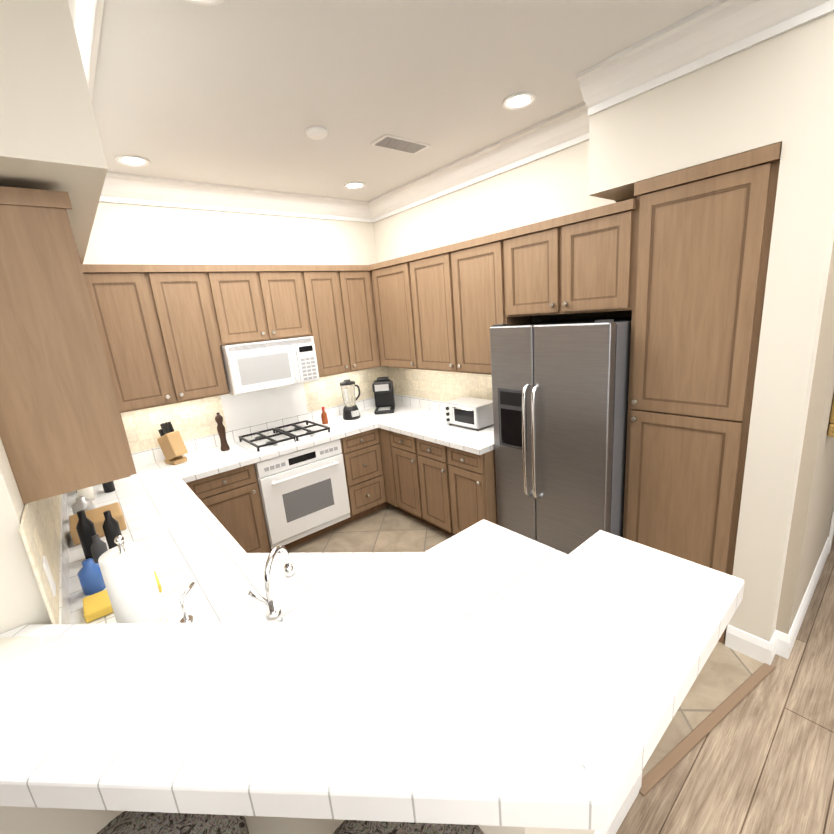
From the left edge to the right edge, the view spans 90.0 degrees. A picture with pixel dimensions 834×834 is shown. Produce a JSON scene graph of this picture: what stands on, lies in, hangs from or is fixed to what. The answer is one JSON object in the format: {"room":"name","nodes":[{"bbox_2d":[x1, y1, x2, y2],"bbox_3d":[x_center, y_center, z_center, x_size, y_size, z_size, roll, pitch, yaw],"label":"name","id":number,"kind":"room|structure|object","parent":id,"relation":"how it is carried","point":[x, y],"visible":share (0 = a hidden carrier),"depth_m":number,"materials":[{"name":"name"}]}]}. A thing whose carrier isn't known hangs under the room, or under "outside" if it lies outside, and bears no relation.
{"room":"kitchen","nodes":[
{"label":"kitchen","id":0,"kind":"room"},
{"bbox_2d":[0,0,107,633],"bbox_3d":[-1.986,0.122,2.268,0.755,3.170,2.640,-16,18,-38],"label":"wall pier","id":1,"kind":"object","parent":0,"point":[50,138],"visible":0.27,"depth_m":1.19,"materials":[{"name":"beige paint"}]},
{"bbox_2d":[42,555,55,596],"bbox_3d":[-1.213,0.523,1.375,0.006,0.120,0.070,-16,18,-38],"label":"outlet","id":2,"kind":"object","parent":1,"relation":"attached to","point":[47,570],"visible":1,"depth_m":1.36,"materials":[{"name":"white plastic"}]},
{"bbox_2d":[0,186,136,503],"bbox_3d":[-1.747,-0.325,1.977,0.320,0.965,1.667,-16,18,-38],"label":"upper cabinet","id":3,"kind":"object","parent":1,"relation":"attached to","point":[90,354],"depth_m":1.37,"materials":[{"name":"brown wood"}]},
{"bbox_2d":[83,202,376,264],"bbox_3d":[-1.317,-0.456,3.920,3.400,2.970,0.150,-16,18,-38],"label":"wall","id":4,"kind":"structure","parent":0,"point":[121,233],"depth_m":3.39,"materials":[{"name":"beige paint"}]},
{"bbox_2d":[88,264,187,411],"bbox_3d":[-2.032,-0.555,2.983,0.443,0.965,0.320,-16,18,-38],"label":"upper cabinet","id":5,"kind":"object","parent":4,"relation":"attached to","point":[133,300],"depth_m":2.88,"materials":[{"name":"brown wood"}]},
{"bbox_2d":[160,265,231,400],"bbox_3d":[-1.772,-0.630,3.191,0.531,0.965,0.320,-16,18,-38],"label":"upper cabinet","id":6,"kind":"object","parent":4,"relation":"attached to","point":[195,293],"depth_m":3.11,"materials":[{"name":"brown wood"}]},
{"bbox_2d":[216,265,279,343],"bbox_3d":[-1.468,-0.905,3.400,0.453,0.586,0.320,-16,18,-38],"label":"upper cabinet","id":7,"kind":"object","parent":4,"relation":"attached to","point":[247,288],"depth_m":3.31,"materials":[{"name":"brown wood"}]},
{"bbox_2d":[220,336,318,395],"bbox_3d":[-1.273,-0.456,3.570,0.736,0.387,0.434,-16,18,-38],"label":"microwave","id":8,"kind":"object","parent":7,"relation":"attached to","point":[251,367],"visible":0.88,"depth_m":3.40,"materials":[{"name":"white plastic"}]},
{"bbox_2d":[268,265,311,338],"bbox_3d":[-1.235,-0.972,3.587,0.453,0.586,0.320,-16,18,-38],"label":"upper cabinet","id":9,"kind":"object","parent":4,"relation":"attached to","point":[289,288],"depth_m":3.52,"materials":[{"name":"brown wood"}]},
{"bbox_2d":[202,367,382,430],"bbox_3d":[-0.826,0.311,3.953,1.984,1.376,0.632,-16,18,-38],"label":"backsplash","id":10,"kind":"structure","parent":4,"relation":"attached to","point":[325,392],"depth_m":4.17,"materials":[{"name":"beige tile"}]},
{"bbox_2d":[236,420,334,454],"bbox_3d":[-1.149,0.159,3.636,0.700,0.060,0.510,-16,18,-38],"label":"cooktop","id":11,"kind":"object","parent":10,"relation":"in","point":[279,438],"visible":1,"depth_m":3.57,"materials":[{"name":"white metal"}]},
{"bbox_2d":[254,439,349,549],"bbox_3d":[-0.920,0.641,3.524,0.744,0.765,0.111,-16,18,-38],"label":"oven","id":12,"kind":"object","parent":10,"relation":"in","point":[303,492],"visible":1,"depth_m":3.49,"materials":[{"name":"white metal"}]},
{"bbox_2d":[321,407,327,423],"bbox_3d":[-0.898,-0.017,4.031,0.056,0.164,0.056,-16,18,-38],"label":"sauce bottle","id":13,"kind":"object","parent":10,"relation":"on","point":[324,417],"visible":1,"depth_m":4.01,"materials":[{"name":"brown"}]},
{"bbox_2d":[340,379,359,419],"bbox_3d":[-0.652,-0.183,4.144,0.221,0.389,0.176,-16,18,-38],"label":"blender","id":14,"kind":"object","parent":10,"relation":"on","point":[350,409],"visible":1,"depth_m":4.08,"materials":[{"name":"clear glass"}]},
{"bbox_2d":[304,265,359,376],"bbox_3d":[-0.913,-0.877,3.878,0.496,0.965,0.320,-16,18,-38],"label":"upper cabinet","id":15,"kind":"object","parent":4,"relation":"attached to","point":[329,300],"depth_m":3.79,"materials":[{"name":"brown wood"}]},
{"bbox_2d":[348,265,371,369],"bbox_3d":[-0.680,-0.945,4.064,0.408,0.965,0.320,-16,18,-38],"label":"upper cabinet","id":16,"kind":"object","parent":4,"relation":"attached to","point":[355,272],"depth_m":3.98,"materials":[{"name":"brown wood"}]},
{"bbox_2d":[0,806,595,833],"bbox_3d":[-0.262,1.110,1.393,1.860,0.998,1.160,-16,18,-38],"label":"wall","id":17,"kind":"structure","parent":0,"point":[25,820],"depth_m":1.21,"materials":[{"name":"beige paint"}]},
{"bbox_2d":[0,530,744,829],"bbox_3d":[-0.236,0.655,1.164,1.920,0.157,1.413,-16,18,-38],"label":"bar","id":18,"kind":"object","parent":17,"relation":"on","point":[554,696],"visible":1,"depth_m":0.91,"materials":[{"name":"white tile"}]},
{"bbox_2d":[594,537,829,833],"bbox_3d":[-0.654,1.365,2.599,13.800,0.282,4.186,-16,18,-38],"label":"baseboard","id":19,"kind":"structure","parent":17,"relation":"attached to","point":[780,643],"depth_m":2.16,"materials":[{"name":"white wood"}]},
{"bbox_2d":[92,0,718,201],"bbox_3d":[1.406,-1.247,-0.099,15.000,0.060,10.800,-16,18,-38],"label":"ceiling","id":20,"kind":"structure","parent":0,"point":[242,93],"depth_m":1.95,"materials":[{"name":"white paint"}]},
{"bbox_2d":[115,155,149,166],"bbox_3d":[-1.802,-1.625,2.644,0.177,0.006,0.177,-3,14,6],"label":"recessed light","id":21,"kind":"object","parent":20,"relation":"in","point":[128,160],"depth_m":2.64,"materials":[{"name":"white"}]},
{"bbox_2d":[185,0,224,5],"bbox_3d":[-0.705,-1.392,1.340,0.178,0.006,0.178,-3,14,6],"label":"recessed light","id":22,"kind":"object","parent":20,"relation":"in","point":[197,2],"depth_m":1.41,"materials":[{"name":"white"}]},
{"bbox_2d":[305,126,327,139],"bbox_3d":[-0.592,-1.671,2.459,0.130,0.032,0.130,-16,18,-38],"label":"smoke detector","id":23,"kind":"object","parent":20,"relation":"attached to","point":[316,132],"visible":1,"depth_m":2.43,"materials":[{"name":"white plastic"}]},
{"bbox_2d":[344,182,365,188],"bbox_3d":[-0.527,-1.958,3.523,0.178,0.006,0.177,-3,14,6],"label":"recessed light","id":24,"kind":"object","parent":20,"relation":"in","point":[350,185],"depth_m":3.52,"materials":[{"name":"white"}]},
{"bbox_2d":[370,134,430,153],"bbox_3d":[-0.105,-1.799,2.757,0.380,0.010,0.170,-16,18,-38],"label":"ceiling vent","id":25,"kind":"object","parent":20,"relation":"in","point":[398,143],"visible":1,"depth_m":2.73,"materials":[{"name":"white metal"}]},
{"bbox_2d":[502,92,535,109],"bbox_3d":[0.563,-1.745,2.302,0.177,0.006,0.177,-3,14,6],"label":"recessed light","id":26,"kind":"object","parent":20,"relation":"in","point":[519,100],"depth_m":2.30,"materials":[{"name":"white"}]},
{"bbox_2d":[280,505,763,777],"bbox_3d":[-0.089,1.241,2.849,3.220,0.005,3.500,-16,18,-38],"label":"floor","id":27,"kind":"structure","parent":0,"point":[725,673],"depth_m":3.41,"materials":[{"name":"beige tile"}]},
{"bbox_2d":[19,395,554,623],"bbox_3d":[-1.036,0.775,2.187,1.170,1.376,3.152,-16,18,-38],"label":"kitchen countertop","id":28,"kind":"structure","parent":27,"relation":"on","point":[197,518],"depth_m":2.05,"materials":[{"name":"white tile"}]},
{"bbox_2d":[69,481,161,622],"bbox_3d":[-1.708,0.468,2.255,0.290,0.229,1.930,-16,18,-38],"label":"clutter","id":29,"kind":"object","parent":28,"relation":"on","point":[90,524],"visible":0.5,"depth_m":1.89,"materials":[{"name":"black plastic"}]},
{"bbox_2d":[98,535,168,622],"bbox_3d":[-0.961,0.556,1.403,0.150,0.348,0.150,-16,18,-38],"label":"paper towel","id":30,"kind":"object","parent":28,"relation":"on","point":[128,575],"visible":0.73,"depth_m":1.36,"materials":[{"name":"white paper"}]},
{"bbox_2d":[157,422,187,464],"bbox_3d":[-1.887,0.197,3.206,0.210,0.319,0.100,3,16,30],"label":"knife block","id":31,"kind":"object","parent":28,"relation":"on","point":[172,444],"visible":1,"depth_m":3.18,"materials":[{"name":"brown wood"}]},
{"bbox_2d":[179,582,194,622],"bbox_3d":[-0.785,0.649,1.433,0.075,0.124,0.075,-16,18,-38],"label":"soap dispenser","id":32,"kind":"object","parent":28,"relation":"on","point":[186,618],"visible":0.73,"depth_m":1.41,"materials":[{"name":"silver metal"}]},
{"bbox_2d":[215,412,229,450],"bbox_3d":[-1.602,0.118,3.416,0.070,0.322,0.069,-16,18,-38],"label":"pepper mill","id":33,"kind":"object","parent":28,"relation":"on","point":[221,432],"visible":1,"depth_m":3.40,"materials":[{"name":"brown wood"}]},
{"bbox_2d":[247,545,293,621],"bbox_3d":[-0.493,0.567,1.440,0.186,0.230,0.155,-16,18,-38],"label":"faucet","id":34,"kind":"object","parent":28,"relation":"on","point":[273,612],"visible":0.96,"depth_m":1.38,"materials":[{"name":"silver metal"}]},
{"bbox_2d":[372,377,394,413],"bbox_3d":[-0.346,-0.229,4.320,0.200,0.340,0.280,-5,14,1],"label":"coffee maker","id":35,"kind":"object","parent":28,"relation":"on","point":[383,390],"visible":1,"depth_m":4.29,"materials":[{"name":"black plastic"}]},
{"bbox_2d":[371,367,494,458],"bbox_3d":[0.295,0.290,3.650,0.634,1.376,1.260,-16,18,-38],"label":"kitchen countertop","id":36,"kind":"structure","parent":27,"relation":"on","point":[420,396],"depth_m":3.86,"materials":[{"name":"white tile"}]},
{"bbox_2d":[444,396,493,429],"bbox_3d":[0.446,-0.031,3.542,0.301,0.205,0.380,-16,18,-38],"label":"toaster oven","id":37,"kind":"object","parent":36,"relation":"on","point":[472,412],"visible":0.94,"depth_m":3.43,"materials":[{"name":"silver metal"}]},
{"bbox_2d":[490,316,631,553],"bbox_3d":[1.079,0.217,2.905,0.822,1.762,0.824,-16,18,-38],"label":"refrigerator","id":38,"kind":"object","parent":27,"relation":"on","point":[560,390],"visible":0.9,"depth_m":2.57,"materials":[{"name":"grey metal"}]},
{"bbox_2d":[555,549,567,563],"bbox_3d":[0.118,0.990,1.895,0.617,0.909,1.170,-16,18,-38],"label":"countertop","id":39,"kind":"structure","parent":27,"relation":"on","point":[559,555],"depth_m":1.64,"materials":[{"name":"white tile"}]},
{"bbox_2d":[623,142,781,642],"bbox_3d":[1.606,-0.036,2.364,0.626,2.425,0.566,-16,18,-38],"label":"pantry cabinet","id":40,"kind":"object","parent":27,"relation":"on","point":[703,233],"visible":0.73,"depth_m":2.08,"materials":[{"name":"brown wood"}]},
{"bbox_2d":[639,663,774,796],"bbox_3d":[1.332,1.361,1.874,1.069,0.011,0.040,-12,16,-27],"label":"trim","id":41,"kind":"structure","parent":27,"relation":"on","point":[667,763],"depth_m":1.83,"materials":[{"name":"brown wood"}]},
{"bbox_2d":[373,12,833,641],"bbox_3d":[0.845,-0.497,3.335,0.800,2.970,3.500,-16,18,-38],"label":"wall","id":42,"kind":"structure","parent":0,"point":[775,90],"depth_m":1.89,"materials":[{"name":"beige paint"}]},
{"bbox_2d":[364,254,423,369],"bbox_3d":[-0.113,-0.956,3.914,0.393,0.965,0.673,-16,18,-38],"label":"upper cabinet","id":43,"kind":"object","parent":42,"relation":"attached to","point":[390,285],"depth_m":3.85,"materials":[{"name":"brown wood"}]},
{"bbox_2d":[412,247,447,370],"bbox_3d":[0.245,-0.895,3.548,0.320,0.965,0.646,-16,18,-38],"label":"upper cabinet","id":44,"kind":"object","parent":42,"relation":"attached to","point":[429,288],"depth_m":3.46,"materials":[{"name":"brown wood"}]},
{"bbox_2d":[68,0,833,222],"bbox_3d":[-0.928,-0.497,-1.818,8.820,0.160,10.000,-16,18,-38],"label":"crown molding","id":45,"kind":"structure","parent":42,"relation":"attached to","point":[719,30],"depth_m":2.45,"materials":[{"name":"white"}]},
{"bbox_2d":[440,229,531,374],"bbox_3d":[0.566,-0.827,3.171,0.320,0.965,0.646,-16,18,-38],"label":"upper cabinet","id":46,"kind":"object","parent":42,"relation":"attached to","point":[476,273],"depth_m":3.09,"materials":[{"name":"brown wood"}]},
{"bbox_2d":[512,221,543,317],"bbox_3d":[0.976,-0.992,2.829,0.600,0.550,0.498,-16,18,-38],"label":"upper cabinet","id":47,"kind":"object","parent":42,"relation":"attached to","point":[528,240],"depth_m":2.69,"materials":[{"name":"brown wood"}]},
{"bbox_2d":[544,198,635,314],"bbox_3d":[1.202,-0.944,2.563,0.600,0.550,0.498,-16,18,-38],"label":"upper cabinet","id":48,"kind":"object","parent":42,"relation":"attached to","point":[589,254],"depth_m":2.37,"materials":[{"name":"brown wood"}]},
{"bbox_2d":[616,535,833,833],"bbox_3d":[1.666,1.748,0.657,15.000,0.200,10.800,-16,18,-38],"label":"floor","id":49,"kind":"structure","parent":0,"point":[758,758],"depth_m":1.70,"materials":[{"name":"brown wood"}]},
{"bbox_2d":[97,811,248,833],"bbox_3d":[-0.586,1.185,0.884,0.614,1.152,0.623,-16,18,-38],"label":"bar stool","id":50,"kind":"object","parent":49,"relation":"on","point":[131,822],"visible":0.54,"depth_m":0.99,"materials":[{"name":"fabric"}]},
{"bbox_2d":[333,820,483,833],"bbox_3d":[-0.017,1.151,0.825,0.614,1.152,0.623,-16,18,-38],"label":"bar stool","id":51,"kind":"object","parent":49,"relation":"on","point":[362,827],"visible":0.44,"depth_m":0.94,"materials":[{"name":"fabric"}]},
{"bbox_2d":[776,241,833,633],"bbox_3d":[3.822,-0.768,3.388,5.280,2.970,0.170,-16,18,-38],"label":"wall","id":52,"kind":"structure","parent":0,"point":[812,515],"depth_m":2.01,"materials":[{"name":"beige paint"}]},
{"bbox_2d":[827,394,833,436],"bbox_3d":[2.357,-0.392,2.213,0.970,0.800,0.060,-16,18,-38],"label":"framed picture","id":53,"kind":"object","parent":52,"relation":"attached to","point":[830,432],"visible":1,"depth_m":2.01,"materials":[{"name":"gold metal"}]},
{"bbox_2d":[828,507,833,553],"bbox_3d":[3.679,-0.290,3.305,2.210,2.110,0.138,-16,18,-38],"label":"door frame","id":54,"kind":"structure","parent":52,"relation":"attached to","point":[831,533],"depth_m":2.89,"materials":[{"name":"white wood"}]}
]}

